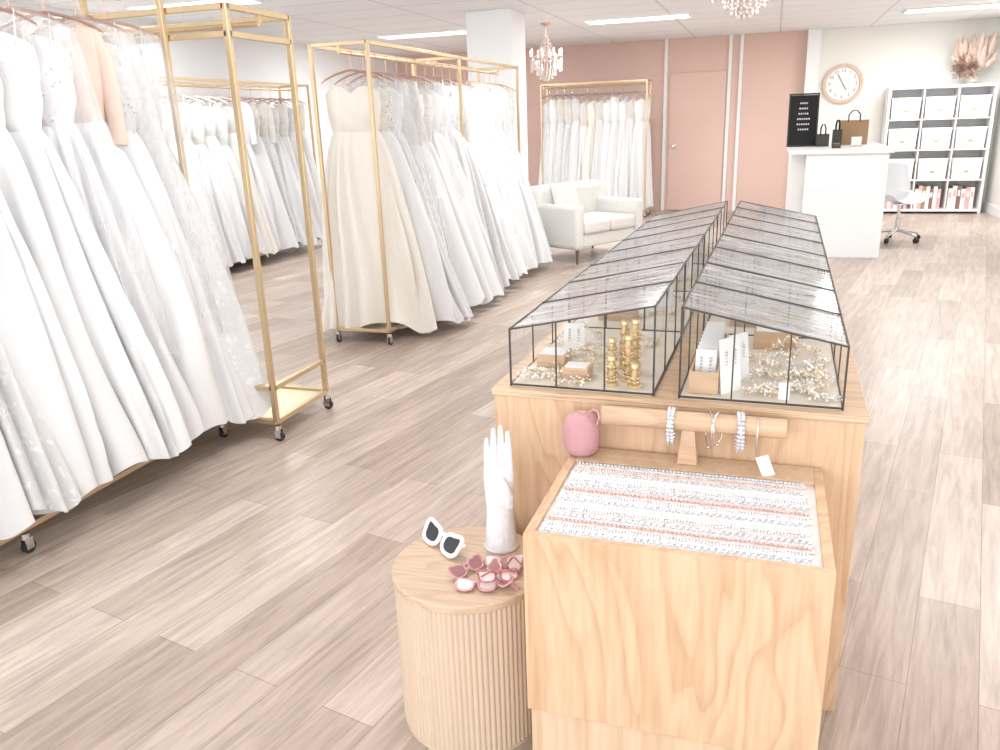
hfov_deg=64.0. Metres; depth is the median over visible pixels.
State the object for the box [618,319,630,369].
post
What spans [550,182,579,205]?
throw pillow
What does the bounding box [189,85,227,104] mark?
hanger
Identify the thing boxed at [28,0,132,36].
hanger
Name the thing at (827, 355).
vine
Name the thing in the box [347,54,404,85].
hanger
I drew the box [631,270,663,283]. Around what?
wooden riser
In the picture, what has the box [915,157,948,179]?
storage box
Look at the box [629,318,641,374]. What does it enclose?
post
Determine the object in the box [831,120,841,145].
paper bag
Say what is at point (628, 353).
post
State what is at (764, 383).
vine
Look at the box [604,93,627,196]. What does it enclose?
gown
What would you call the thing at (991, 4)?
recessed light
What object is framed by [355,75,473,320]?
gown
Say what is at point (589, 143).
gown
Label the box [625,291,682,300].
vine
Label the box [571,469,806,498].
belt
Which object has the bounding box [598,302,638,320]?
wooden riser
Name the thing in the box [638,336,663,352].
vine
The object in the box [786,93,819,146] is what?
letter board
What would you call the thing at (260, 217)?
gown
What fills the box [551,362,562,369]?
vine
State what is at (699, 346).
card
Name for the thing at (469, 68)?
hanger
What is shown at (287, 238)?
gown
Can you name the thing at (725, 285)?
tray
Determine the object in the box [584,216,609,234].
seat cushion
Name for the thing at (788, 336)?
tiara
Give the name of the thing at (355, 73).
hanger
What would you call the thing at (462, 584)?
sunglasses
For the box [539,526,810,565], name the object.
belt
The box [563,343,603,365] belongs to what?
vine
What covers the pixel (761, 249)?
wooden riser
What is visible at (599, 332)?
vine
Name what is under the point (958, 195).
binder
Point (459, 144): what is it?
gown
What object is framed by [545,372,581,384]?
vine
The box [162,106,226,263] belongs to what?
gown
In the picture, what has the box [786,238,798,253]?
card
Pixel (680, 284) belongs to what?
tray
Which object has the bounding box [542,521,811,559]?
belt
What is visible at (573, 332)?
card
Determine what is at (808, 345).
vine
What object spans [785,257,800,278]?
card
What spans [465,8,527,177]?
wall column
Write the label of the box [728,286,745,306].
card
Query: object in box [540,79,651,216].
clothes rack
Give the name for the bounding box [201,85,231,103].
hanger
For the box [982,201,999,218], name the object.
baseboard
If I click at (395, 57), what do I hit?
hanger
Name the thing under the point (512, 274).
gown
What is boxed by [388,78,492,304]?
gown
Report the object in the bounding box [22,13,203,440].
gown
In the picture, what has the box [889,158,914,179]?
storage box
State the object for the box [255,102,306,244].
gown
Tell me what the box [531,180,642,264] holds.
sofa
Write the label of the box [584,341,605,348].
vine
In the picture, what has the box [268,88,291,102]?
hanger
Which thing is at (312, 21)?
ceiling
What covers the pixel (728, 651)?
display box
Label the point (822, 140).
paper bag
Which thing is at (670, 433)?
bracelet
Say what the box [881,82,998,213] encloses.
cube shelf
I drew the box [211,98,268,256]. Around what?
gown
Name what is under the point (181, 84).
hanger
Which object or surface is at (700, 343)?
card
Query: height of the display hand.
0.331 m
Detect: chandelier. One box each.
[528,22,563,81]
[712,0,769,20]
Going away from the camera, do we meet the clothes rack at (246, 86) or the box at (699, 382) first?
the box at (699, 382)
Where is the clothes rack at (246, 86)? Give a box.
[160,76,321,262]
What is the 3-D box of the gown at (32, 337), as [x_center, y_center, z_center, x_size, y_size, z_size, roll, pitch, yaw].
[-1.878,-0.341,2.780,0.725,1.783,0.308,-4,18,-6]
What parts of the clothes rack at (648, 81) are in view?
rail, hanging rail, rail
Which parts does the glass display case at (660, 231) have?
roof glass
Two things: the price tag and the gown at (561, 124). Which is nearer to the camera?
the price tag
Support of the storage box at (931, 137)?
on the cube shelf at (957, 90)
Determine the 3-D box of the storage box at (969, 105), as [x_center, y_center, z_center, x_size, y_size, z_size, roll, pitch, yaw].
[6.461,-3.675,10.933,0.373,0.285,0.292,4,18,18]
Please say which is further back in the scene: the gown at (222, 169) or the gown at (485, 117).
the gown at (222, 169)
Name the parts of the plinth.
panel, panel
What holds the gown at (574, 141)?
hanging from the hanger
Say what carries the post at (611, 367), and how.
in the glass display case at (658, 357)
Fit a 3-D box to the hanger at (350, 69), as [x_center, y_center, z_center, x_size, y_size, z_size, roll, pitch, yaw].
[-0.968,-1.995,5.180,0.414,0.197,0.014,-1,18,4]
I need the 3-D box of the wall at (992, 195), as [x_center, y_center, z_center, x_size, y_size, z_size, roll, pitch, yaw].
[4.566,-1.310,4.201,0.100,2.550,15.200,4,18,18]
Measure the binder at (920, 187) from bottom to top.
0.325 m
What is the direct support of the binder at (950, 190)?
on the cube shelf at (957, 90)
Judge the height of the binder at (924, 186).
0.316 m
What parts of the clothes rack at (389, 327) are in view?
rail, rail, rail, hanging rail, rail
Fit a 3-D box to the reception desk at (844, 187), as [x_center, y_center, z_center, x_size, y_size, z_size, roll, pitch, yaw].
[3.633,-1.950,8.774,0.970,1.072,1.580,4,18,18]
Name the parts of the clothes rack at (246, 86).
rail, hanging rail, rail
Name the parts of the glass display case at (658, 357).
roof glass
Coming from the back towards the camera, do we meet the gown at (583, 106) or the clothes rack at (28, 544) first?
the gown at (583, 106)
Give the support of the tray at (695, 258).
on the glass display case at (661, 217)
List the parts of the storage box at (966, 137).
lid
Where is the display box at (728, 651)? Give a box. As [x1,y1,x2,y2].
[523,448,835,749]
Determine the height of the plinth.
0.797 m
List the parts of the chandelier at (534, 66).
stem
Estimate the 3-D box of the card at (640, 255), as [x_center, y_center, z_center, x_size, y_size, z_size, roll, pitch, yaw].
[0.611,-0.474,3.432,0.060,0.084,0.016,2,18,12]
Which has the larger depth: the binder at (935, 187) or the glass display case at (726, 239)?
the binder at (935, 187)
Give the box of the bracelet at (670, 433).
[666,406,676,444]
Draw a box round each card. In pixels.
[564,323,583,349]
[607,282,622,300]
[631,283,647,303]
[635,255,648,264]
[656,255,669,274]
[656,284,673,307]
[678,255,691,275]
[693,235,705,252]
[695,349,716,371]
[698,345,717,371]
[699,341,718,367]
[700,338,720,364]
[702,334,721,360]
[703,331,722,338]
[704,328,723,338]
[706,325,724,338]
[707,322,725,338]
[719,335,740,394]
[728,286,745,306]
[729,331,748,379]
[738,257,753,275]
[756,287,774,309]
[762,257,776,269]
[778,382,790,399]
[783,288,803,312]
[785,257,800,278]
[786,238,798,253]
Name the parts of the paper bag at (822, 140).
handle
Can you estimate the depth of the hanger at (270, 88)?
9.42 m
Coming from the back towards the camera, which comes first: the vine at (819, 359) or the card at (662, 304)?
the card at (662, 304)
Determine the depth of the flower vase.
10.69 m
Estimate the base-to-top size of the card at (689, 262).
0.084 m
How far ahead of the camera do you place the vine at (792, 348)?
2.20 m
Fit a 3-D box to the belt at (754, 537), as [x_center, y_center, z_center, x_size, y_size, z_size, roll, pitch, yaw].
[0.355,0.306,1.602,0.515,0.011,0.023,4,18,18]
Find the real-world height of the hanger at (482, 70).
0.197 m
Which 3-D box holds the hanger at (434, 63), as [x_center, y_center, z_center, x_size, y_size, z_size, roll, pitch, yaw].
[-0.534,-2.411,6.444,0.414,0.197,0.014,-1,18,4]
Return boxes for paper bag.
[815,124,829,146]
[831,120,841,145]
[840,110,868,144]
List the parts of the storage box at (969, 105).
lid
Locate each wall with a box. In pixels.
[0,0,394,189]
[394,18,999,209]
[984,97,999,207]
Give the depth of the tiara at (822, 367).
1.96 m
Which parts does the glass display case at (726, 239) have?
roof glass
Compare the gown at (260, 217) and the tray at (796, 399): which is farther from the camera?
the gown at (260, 217)
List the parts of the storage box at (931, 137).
lid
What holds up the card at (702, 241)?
in the glass display case at (661, 217)
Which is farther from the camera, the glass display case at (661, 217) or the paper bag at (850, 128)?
the paper bag at (850, 128)
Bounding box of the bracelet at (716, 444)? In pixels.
[711,411,721,445]
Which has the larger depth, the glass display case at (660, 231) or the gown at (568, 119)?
the gown at (568, 119)
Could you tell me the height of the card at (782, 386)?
0.039 m
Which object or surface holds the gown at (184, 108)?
hanging from the hanger at (166, 83)
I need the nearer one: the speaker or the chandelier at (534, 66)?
the speaker
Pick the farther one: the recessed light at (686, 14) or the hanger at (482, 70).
the recessed light at (686, 14)
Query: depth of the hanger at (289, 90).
9.77 m
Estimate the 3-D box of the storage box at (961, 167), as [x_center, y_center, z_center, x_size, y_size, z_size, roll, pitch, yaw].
[6.489,-2.895,11.181,0.373,0.285,0.292,4,18,18]
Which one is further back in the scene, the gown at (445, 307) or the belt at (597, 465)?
the gown at (445, 307)
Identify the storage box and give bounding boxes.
[886,128,917,149]
[889,97,921,119]
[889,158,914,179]
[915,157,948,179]
[919,127,952,148]
[923,96,956,118]
[949,157,982,178]
[953,126,987,148]
[957,94,991,117]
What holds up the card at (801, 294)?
in the glass display case at (726, 239)
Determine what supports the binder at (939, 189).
on the cube shelf at (957, 90)
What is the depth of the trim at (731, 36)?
12.12 m
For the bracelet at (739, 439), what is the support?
hanging from the stand at (688, 423)
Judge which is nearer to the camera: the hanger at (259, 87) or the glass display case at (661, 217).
the glass display case at (661, 217)
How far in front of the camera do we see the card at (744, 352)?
2.03 m
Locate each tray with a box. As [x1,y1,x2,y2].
[512,328,679,395]
[574,290,700,330]
[618,264,710,290]
[647,244,720,263]
[681,335,840,409]
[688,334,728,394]
[709,293,828,336]
[721,266,818,294]
[733,245,815,264]
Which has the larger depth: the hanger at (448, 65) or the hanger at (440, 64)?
the hanger at (448, 65)
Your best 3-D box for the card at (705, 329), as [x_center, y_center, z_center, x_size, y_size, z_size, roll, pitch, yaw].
[0.577,-0.084,2.167,0.050,0.083,0.022,4,19,19]
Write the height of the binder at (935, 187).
0.314 m
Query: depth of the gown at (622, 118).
11.91 m
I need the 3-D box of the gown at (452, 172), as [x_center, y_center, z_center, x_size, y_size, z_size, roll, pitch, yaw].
[-0.561,-1.454,6.378,1.104,1.742,0.303,0,18,6]
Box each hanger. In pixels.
[0,0,70,28]
[0,0,103,32]
[0,6,36,24]
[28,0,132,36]
[59,0,159,39]
[161,83,190,102]
[162,84,203,104]
[178,84,215,103]
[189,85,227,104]
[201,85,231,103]
[212,86,249,104]
[223,86,259,104]
[240,87,269,103]
[248,87,279,104]
[255,88,288,104]
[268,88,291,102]
[273,90,306,105]
[321,50,382,83]
[334,52,393,84]
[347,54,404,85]
[358,56,415,85]
[374,57,424,84]
[381,59,433,87]
[390,60,443,87]
[412,61,451,86]
[414,63,458,86]
[421,64,466,87]
[430,65,473,87]
[444,66,480,88]
[452,67,487,89]
[462,68,493,89]
[465,69,499,90]
[467,70,505,90]
[471,71,510,90]
[485,72,516,91]
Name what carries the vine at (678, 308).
in the glass display case at (660, 317)
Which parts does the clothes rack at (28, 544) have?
rail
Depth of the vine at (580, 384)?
2.04 m
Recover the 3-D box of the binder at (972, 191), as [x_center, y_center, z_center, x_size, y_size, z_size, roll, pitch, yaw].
[6.616,-2.502,11.265,0.050,0.296,0.242,4,18,18]
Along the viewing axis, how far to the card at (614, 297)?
2.88 m
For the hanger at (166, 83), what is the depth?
7.84 m
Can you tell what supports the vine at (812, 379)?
in the glass display case at (796, 399)
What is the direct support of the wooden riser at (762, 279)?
in the glass display case at (815, 249)
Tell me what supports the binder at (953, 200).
on the cube shelf at (957, 90)
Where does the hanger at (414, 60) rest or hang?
hanging from the clothes rack at (389, 327)
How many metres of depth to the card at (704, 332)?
2.13 m
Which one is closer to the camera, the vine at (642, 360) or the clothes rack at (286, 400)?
the vine at (642, 360)
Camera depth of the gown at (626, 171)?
11.88 m
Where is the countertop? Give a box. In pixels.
[787,143,894,154]
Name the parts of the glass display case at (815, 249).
roof glass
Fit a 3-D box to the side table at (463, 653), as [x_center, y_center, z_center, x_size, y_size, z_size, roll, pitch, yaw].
[-0.070,0.662,2.027,0.376,0.420,0.376,-7,18,-16]
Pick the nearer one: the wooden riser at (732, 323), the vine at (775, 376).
the vine at (775, 376)
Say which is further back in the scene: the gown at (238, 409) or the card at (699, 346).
the gown at (238, 409)
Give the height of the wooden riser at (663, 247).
0.042 m
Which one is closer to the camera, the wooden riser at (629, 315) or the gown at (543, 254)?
the wooden riser at (629, 315)
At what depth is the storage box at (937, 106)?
10.94 m
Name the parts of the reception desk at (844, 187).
panel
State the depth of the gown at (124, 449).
2.93 m
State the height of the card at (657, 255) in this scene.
0.084 m
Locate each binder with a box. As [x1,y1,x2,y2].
[912,188,918,208]
[916,184,922,208]
[920,185,926,208]
[924,185,929,208]
[928,187,933,208]
[931,185,937,208]
[935,188,940,208]
[945,187,952,208]
[950,184,957,208]
[955,184,961,208]
[959,188,965,208]
[963,186,970,208]
[968,186,974,208]
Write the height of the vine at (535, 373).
0.025 m
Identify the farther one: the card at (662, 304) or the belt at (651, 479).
the card at (662, 304)
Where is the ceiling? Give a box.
[5,0,999,55]
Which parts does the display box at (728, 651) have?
panel, panel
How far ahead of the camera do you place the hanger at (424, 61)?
6.29 m
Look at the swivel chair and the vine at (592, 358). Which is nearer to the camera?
the vine at (592, 358)
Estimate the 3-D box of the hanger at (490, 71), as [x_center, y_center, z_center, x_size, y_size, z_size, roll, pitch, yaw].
[-0.099,-2.827,7.709,0.414,0.197,0.014,0,18,6]
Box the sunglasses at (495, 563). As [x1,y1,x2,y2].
[487,557,518,589]
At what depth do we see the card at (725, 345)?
1.93 m
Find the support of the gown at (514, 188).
hanging from the hanger at (476, 69)
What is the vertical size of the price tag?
0.139 m
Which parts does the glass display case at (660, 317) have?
roof glass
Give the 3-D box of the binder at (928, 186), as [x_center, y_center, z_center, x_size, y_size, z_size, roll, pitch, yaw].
[6.086,-2.546,11.433,0.046,0.315,0.242,4,18,18]
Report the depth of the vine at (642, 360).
2.24 m
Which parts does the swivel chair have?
leg, leg, leg, leg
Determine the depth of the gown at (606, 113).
11.95 m
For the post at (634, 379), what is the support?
in the glass display case at (658, 357)
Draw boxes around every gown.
[0,8,191,458]
[0,45,148,475]
[0,192,112,514]
[0,340,80,512]
[0,430,34,539]
[1,24,227,431]
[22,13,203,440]
[41,23,253,423]
[73,26,270,419]
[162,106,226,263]
[165,97,245,263]
[178,97,232,266]
[181,101,251,259]
[206,102,278,254]
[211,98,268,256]
[213,101,280,249]
[228,102,298,249]
[249,104,316,244]
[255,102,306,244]
[256,99,317,239]
[268,101,321,238]
[275,100,322,238]
[322,73,437,336]
[322,74,463,328]
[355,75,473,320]
[361,79,447,253]
[378,81,484,306]
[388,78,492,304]
[398,79,501,295]
[415,80,509,286]
[423,85,518,279]
[432,79,503,295]
[433,82,527,273]
[467,83,522,276]
[467,85,552,263]
[471,87,515,236]
[475,85,526,192]
[483,87,537,269]
[488,94,537,267]
[507,96,551,253]
[538,99,556,184]
[548,97,564,183]
[553,96,571,183]
[561,96,580,182]
[568,95,588,181]
[577,95,595,180]
[581,95,596,180]
[591,95,610,180]
[600,94,618,195]
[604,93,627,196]
[614,95,634,196]
[621,95,642,197]
[630,93,652,209]
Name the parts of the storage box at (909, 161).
lid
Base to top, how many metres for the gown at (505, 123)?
1.726 m
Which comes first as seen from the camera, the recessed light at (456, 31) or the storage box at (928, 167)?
the recessed light at (456, 31)
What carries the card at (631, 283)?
in the glass display case at (660, 317)
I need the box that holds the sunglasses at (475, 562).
[448,554,483,578]
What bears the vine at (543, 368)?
in the glass display case at (658, 357)
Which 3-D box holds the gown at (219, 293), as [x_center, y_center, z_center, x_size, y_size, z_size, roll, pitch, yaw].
[-1.598,-0.634,3.626,0.922,1.793,0.295,-4,18,-5]
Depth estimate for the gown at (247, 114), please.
8.92 m
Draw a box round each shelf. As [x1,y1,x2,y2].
[261,388,319,417]
[361,322,397,328]
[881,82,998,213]
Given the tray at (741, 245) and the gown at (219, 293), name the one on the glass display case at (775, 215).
the tray at (741, 245)
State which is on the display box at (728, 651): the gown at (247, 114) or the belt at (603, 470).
the belt at (603, 470)
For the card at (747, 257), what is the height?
0.084 m
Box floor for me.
[0,210,999,749]
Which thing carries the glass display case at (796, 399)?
on the plinth
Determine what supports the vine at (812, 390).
in the glass display case at (796, 399)
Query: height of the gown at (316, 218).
1.697 m
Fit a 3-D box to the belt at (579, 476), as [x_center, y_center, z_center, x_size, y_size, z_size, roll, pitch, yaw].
[0.406,0.249,1.776,0.511,0.011,0.023,4,18,18]
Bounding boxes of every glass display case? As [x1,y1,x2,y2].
[508,262,685,395]
[569,234,704,331]
[608,215,717,291]
[635,201,727,263]
[678,262,849,410]
[704,234,835,337]
[720,215,826,295]
[731,201,820,265]
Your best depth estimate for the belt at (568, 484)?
1.72 m
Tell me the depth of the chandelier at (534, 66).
9.57 m
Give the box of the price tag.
[754,414,774,475]
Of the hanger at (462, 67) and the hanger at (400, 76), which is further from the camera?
the hanger at (462, 67)
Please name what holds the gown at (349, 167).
hanging from the hanger at (350, 69)
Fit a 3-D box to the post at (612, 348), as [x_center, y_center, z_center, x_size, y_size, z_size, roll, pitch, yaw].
[0.293,-0.050,2.095,0.036,0.104,0.035,4,18,18]
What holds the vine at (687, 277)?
in the glass display case at (660, 231)
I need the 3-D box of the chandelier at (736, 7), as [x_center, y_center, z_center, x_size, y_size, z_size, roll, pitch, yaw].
[1.517,-2.479,4.920,0.411,0.550,0.411,13,23,39]
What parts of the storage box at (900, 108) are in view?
lid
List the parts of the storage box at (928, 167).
lid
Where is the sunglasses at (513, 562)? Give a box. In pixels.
[496,557,521,582]
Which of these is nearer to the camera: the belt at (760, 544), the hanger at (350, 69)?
the belt at (760, 544)
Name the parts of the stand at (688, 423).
stem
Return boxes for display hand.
[484,425,518,553]
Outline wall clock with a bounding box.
[822,64,862,103]
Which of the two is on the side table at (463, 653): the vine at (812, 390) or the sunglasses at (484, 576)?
the sunglasses at (484, 576)
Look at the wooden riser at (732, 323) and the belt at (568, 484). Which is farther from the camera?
the wooden riser at (732, 323)
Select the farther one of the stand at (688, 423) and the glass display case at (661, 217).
the glass display case at (661, 217)
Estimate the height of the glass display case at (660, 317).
0.229 m
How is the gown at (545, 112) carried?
hanging from the hanger
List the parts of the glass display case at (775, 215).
roof glass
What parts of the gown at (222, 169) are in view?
waist sash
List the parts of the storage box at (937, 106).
lid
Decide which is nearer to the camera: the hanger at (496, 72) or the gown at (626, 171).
the hanger at (496, 72)
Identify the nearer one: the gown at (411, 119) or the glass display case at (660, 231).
the glass display case at (660, 231)
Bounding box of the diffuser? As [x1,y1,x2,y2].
[382,31,465,38]
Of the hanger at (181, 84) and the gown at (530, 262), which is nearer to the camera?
the gown at (530, 262)
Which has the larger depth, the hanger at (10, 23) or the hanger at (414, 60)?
the hanger at (414, 60)
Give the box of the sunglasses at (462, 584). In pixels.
[455,577,497,591]
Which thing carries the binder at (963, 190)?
on the cube shelf at (957, 90)
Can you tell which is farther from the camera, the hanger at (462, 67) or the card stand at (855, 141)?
the card stand at (855, 141)
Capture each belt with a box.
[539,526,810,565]
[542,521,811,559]
[544,515,814,553]
[552,511,814,547]
[553,506,811,540]
[555,501,810,535]
[556,496,807,528]
[559,491,811,524]
[561,486,810,518]
[565,482,807,512]
[568,478,810,508]
[569,473,804,502]
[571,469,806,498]
[575,466,806,493]
[577,461,805,488]
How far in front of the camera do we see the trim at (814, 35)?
11.43 m
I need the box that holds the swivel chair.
[881,162,931,243]
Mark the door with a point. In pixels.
(697, 99)
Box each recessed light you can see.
[123,0,265,9]
[375,29,465,39]
[583,12,691,24]
[902,2,999,13]
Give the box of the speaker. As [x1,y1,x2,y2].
[562,408,600,456]
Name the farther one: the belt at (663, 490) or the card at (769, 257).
the card at (769, 257)
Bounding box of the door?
[667,71,726,209]
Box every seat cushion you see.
[584,211,634,229]
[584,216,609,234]
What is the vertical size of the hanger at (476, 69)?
0.197 m
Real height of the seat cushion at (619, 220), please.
0.140 m
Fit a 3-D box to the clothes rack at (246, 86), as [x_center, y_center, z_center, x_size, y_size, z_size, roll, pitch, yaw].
[-2.998,-2.162,8.715,0.436,1.959,3.202,4,18,18]
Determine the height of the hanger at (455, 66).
0.197 m
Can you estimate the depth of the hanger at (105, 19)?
3.37 m
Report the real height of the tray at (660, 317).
0.005 m
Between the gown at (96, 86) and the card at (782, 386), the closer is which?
the card at (782, 386)
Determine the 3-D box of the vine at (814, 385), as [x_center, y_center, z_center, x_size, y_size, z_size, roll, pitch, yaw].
[0.764,0.029,1.926,0.074,0.021,0.039,-10,19,-24]
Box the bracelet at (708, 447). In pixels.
[705,411,713,448]
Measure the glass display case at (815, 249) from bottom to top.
0.229 m
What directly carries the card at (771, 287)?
in the glass display case at (726, 239)
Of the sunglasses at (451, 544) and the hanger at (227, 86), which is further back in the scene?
the hanger at (227, 86)
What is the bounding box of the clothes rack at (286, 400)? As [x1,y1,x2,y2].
[42,2,332,440]
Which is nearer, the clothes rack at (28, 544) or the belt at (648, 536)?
the belt at (648, 536)
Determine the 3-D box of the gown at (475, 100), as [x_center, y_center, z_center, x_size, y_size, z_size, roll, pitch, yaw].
[-0.286,-1.703,7.175,0.937,1.720,0.229,-1,18,3]
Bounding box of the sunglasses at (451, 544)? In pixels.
[422,517,465,557]
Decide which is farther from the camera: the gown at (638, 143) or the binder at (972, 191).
the gown at (638, 143)
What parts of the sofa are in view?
arm, backrest, leg, arm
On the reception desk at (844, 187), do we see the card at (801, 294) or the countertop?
the countertop
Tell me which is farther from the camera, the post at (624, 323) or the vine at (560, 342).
the vine at (560, 342)
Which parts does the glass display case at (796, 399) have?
roof glass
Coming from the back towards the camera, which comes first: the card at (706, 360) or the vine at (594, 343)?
the vine at (594, 343)
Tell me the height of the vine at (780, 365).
0.025 m
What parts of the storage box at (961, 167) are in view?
lid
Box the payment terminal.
[831,143,840,147]
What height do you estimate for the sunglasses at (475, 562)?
0.027 m
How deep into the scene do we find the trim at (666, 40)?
12.42 m
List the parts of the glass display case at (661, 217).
roof glass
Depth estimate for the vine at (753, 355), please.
2.18 m
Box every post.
[605,337,618,374]
[605,354,617,386]
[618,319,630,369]
[621,334,634,382]
[628,362,641,388]
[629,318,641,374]
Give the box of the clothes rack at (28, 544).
[0,0,227,552]
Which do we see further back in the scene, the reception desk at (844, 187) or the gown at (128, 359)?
the reception desk at (844, 187)
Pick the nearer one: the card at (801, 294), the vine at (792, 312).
the vine at (792, 312)
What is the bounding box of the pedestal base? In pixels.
[532,709,736,749]
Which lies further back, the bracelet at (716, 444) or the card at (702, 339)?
the card at (702, 339)
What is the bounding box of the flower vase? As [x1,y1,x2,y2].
[951,30,998,83]
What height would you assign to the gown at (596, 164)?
1.692 m
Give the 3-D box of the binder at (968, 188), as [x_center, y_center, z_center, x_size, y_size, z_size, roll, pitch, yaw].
[6.565,-2.507,11.281,0.053,0.300,0.242,4,18,18]
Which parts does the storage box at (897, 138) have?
lid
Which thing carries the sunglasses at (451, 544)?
on the side table at (463, 653)
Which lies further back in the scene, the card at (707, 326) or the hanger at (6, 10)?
the hanger at (6, 10)
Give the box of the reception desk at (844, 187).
[783,143,894,257]
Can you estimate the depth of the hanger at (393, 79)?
5.97 m
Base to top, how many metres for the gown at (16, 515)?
1.795 m
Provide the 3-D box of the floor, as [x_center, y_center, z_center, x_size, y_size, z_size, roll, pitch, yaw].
[0.270,-0.352,6.048,9.270,0.100,15.300,4,18,18]
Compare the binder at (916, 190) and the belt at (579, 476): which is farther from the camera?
the binder at (916, 190)
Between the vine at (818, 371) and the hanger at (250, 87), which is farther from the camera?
the hanger at (250, 87)
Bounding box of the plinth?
[492,244,868,711]
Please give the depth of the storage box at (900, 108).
11.07 m
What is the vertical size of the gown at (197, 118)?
1.705 m
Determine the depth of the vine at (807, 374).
2.02 m
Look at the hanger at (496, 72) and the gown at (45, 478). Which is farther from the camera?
the hanger at (496, 72)
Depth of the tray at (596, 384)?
2.16 m
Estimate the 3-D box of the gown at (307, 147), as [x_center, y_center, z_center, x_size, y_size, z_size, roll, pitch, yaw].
[-2.540,-2.542,10.039,0.817,1.719,0.272,-2,18,-1]
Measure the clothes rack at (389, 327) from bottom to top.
1.959 m
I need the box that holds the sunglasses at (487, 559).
[483,553,522,565]
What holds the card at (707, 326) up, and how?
in the box at (699, 382)
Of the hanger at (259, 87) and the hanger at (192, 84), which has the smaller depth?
the hanger at (192, 84)
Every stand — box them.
[600,405,786,465]
[851,137,861,146]
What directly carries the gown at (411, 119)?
on the clothes rack at (389, 327)
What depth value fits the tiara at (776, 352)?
1.98 m
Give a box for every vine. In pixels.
[513,371,544,379]
[522,366,547,372]
[523,366,561,377]
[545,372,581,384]
[548,340,563,346]
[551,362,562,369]
[554,318,603,342]
[562,346,619,355]
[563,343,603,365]
[573,374,592,386]
[578,356,603,362]
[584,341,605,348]
[593,328,602,338]
[600,351,645,362]
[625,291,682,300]
[636,305,680,318]
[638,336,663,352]
[639,332,657,339]
[662,273,696,281]
[742,384,781,395]
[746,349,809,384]
[749,354,767,359]
[749,367,824,380]
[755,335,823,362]
[757,382,778,389]
[758,358,784,367]
[758,366,770,375]
[760,378,819,396]
[771,312,817,322]
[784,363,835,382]
[786,348,800,358]
[790,380,835,401]
[791,358,826,375]
[792,370,819,377]
[806,345,822,355]
[807,382,828,391]
[808,392,845,401]
[811,370,829,381]
[813,355,832,364]
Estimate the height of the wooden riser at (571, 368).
0.032 m
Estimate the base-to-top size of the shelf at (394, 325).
0.006 m
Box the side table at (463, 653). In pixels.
[392,527,531,749]
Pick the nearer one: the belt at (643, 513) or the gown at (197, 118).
the belt at (643, 513)
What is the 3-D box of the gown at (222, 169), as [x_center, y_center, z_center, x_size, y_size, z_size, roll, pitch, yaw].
[-3.110,-2.025,8.444,0.780,1.682,0.274,-3,18,-4]
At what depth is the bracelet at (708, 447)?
1.83 m
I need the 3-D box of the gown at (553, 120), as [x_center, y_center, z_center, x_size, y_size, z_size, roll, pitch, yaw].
[0.929,-3.413,12.377,0.433,1.700,0.187,-14,21,-33]
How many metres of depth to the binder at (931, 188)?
11.32 m
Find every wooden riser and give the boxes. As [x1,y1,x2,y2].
[537,347,571,367]
[562,361,592,379]
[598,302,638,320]
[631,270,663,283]
[654,247,681,257]
[730,307,770,326]
[741,273,773,287]
[749,249,775,259]
[753,326,798,350]
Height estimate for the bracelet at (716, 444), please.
0.085 m
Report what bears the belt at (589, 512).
on the display box at (728, 651)
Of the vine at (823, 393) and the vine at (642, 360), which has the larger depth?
the vine at (642, 360)
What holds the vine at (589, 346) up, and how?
in the glass display case at (658, 357)
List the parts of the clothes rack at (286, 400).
rail, rail, hanging rail, rail, rail, rail, rail, rail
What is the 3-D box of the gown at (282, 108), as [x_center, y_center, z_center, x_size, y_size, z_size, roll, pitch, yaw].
[-2.669,-2.430,9.672,0.749,1.695,0.258,-3,18,-3]
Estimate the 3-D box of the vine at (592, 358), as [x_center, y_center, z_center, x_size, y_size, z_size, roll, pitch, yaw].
[0.253,-0.044,2.218,0.072,0.019,0.033,3,18,14]
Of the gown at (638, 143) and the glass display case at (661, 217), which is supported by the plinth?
the glass display case at (661, 217)
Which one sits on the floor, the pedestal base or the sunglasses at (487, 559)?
the pedestal base
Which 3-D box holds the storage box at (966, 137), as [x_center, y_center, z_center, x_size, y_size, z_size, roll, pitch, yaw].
[6.475,-3.285,11.057,0.373,0.285,0.292,4,18,18]
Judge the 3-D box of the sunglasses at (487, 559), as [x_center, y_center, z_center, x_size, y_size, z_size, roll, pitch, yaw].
[0.013,0.482,1.957,0.107,0.101,0.056,0,18,5]
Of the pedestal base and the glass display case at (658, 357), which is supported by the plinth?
the glass display case at (658, 357)
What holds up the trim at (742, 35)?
attached to the wall at (774, 63)
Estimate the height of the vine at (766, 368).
0.022 m
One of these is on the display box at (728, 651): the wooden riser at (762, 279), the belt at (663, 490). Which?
the belt at (663, 490)
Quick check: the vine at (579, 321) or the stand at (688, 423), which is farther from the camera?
the vine at (579, 321)
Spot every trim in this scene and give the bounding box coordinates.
[661,39,668,210]
[722,35,732,210]
[732,34,744,210]
[804,28,821,92]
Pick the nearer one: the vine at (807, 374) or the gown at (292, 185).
the vine at (807, 374)
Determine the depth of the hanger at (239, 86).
8.89 m
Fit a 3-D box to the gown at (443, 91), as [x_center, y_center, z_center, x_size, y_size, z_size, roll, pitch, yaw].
[-0.461,-1.502,6.546,0.941,1.727,0.299,0,18,6]
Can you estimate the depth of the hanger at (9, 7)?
2.95 m
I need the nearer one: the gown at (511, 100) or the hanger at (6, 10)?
the hanger at (6, 10)
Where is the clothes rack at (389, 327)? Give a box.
[307,40,520,344]
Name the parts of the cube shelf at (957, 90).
panel, panel, panel, panel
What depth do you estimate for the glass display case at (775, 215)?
3.74 m
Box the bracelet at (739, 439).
[734,411,745,452]
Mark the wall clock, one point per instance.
(843, 83)
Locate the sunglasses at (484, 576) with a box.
[476,568,518,582]
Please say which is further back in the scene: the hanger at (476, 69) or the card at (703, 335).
the hanger at (476, 69)
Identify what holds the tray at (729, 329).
on the glass display case at (726, 239)

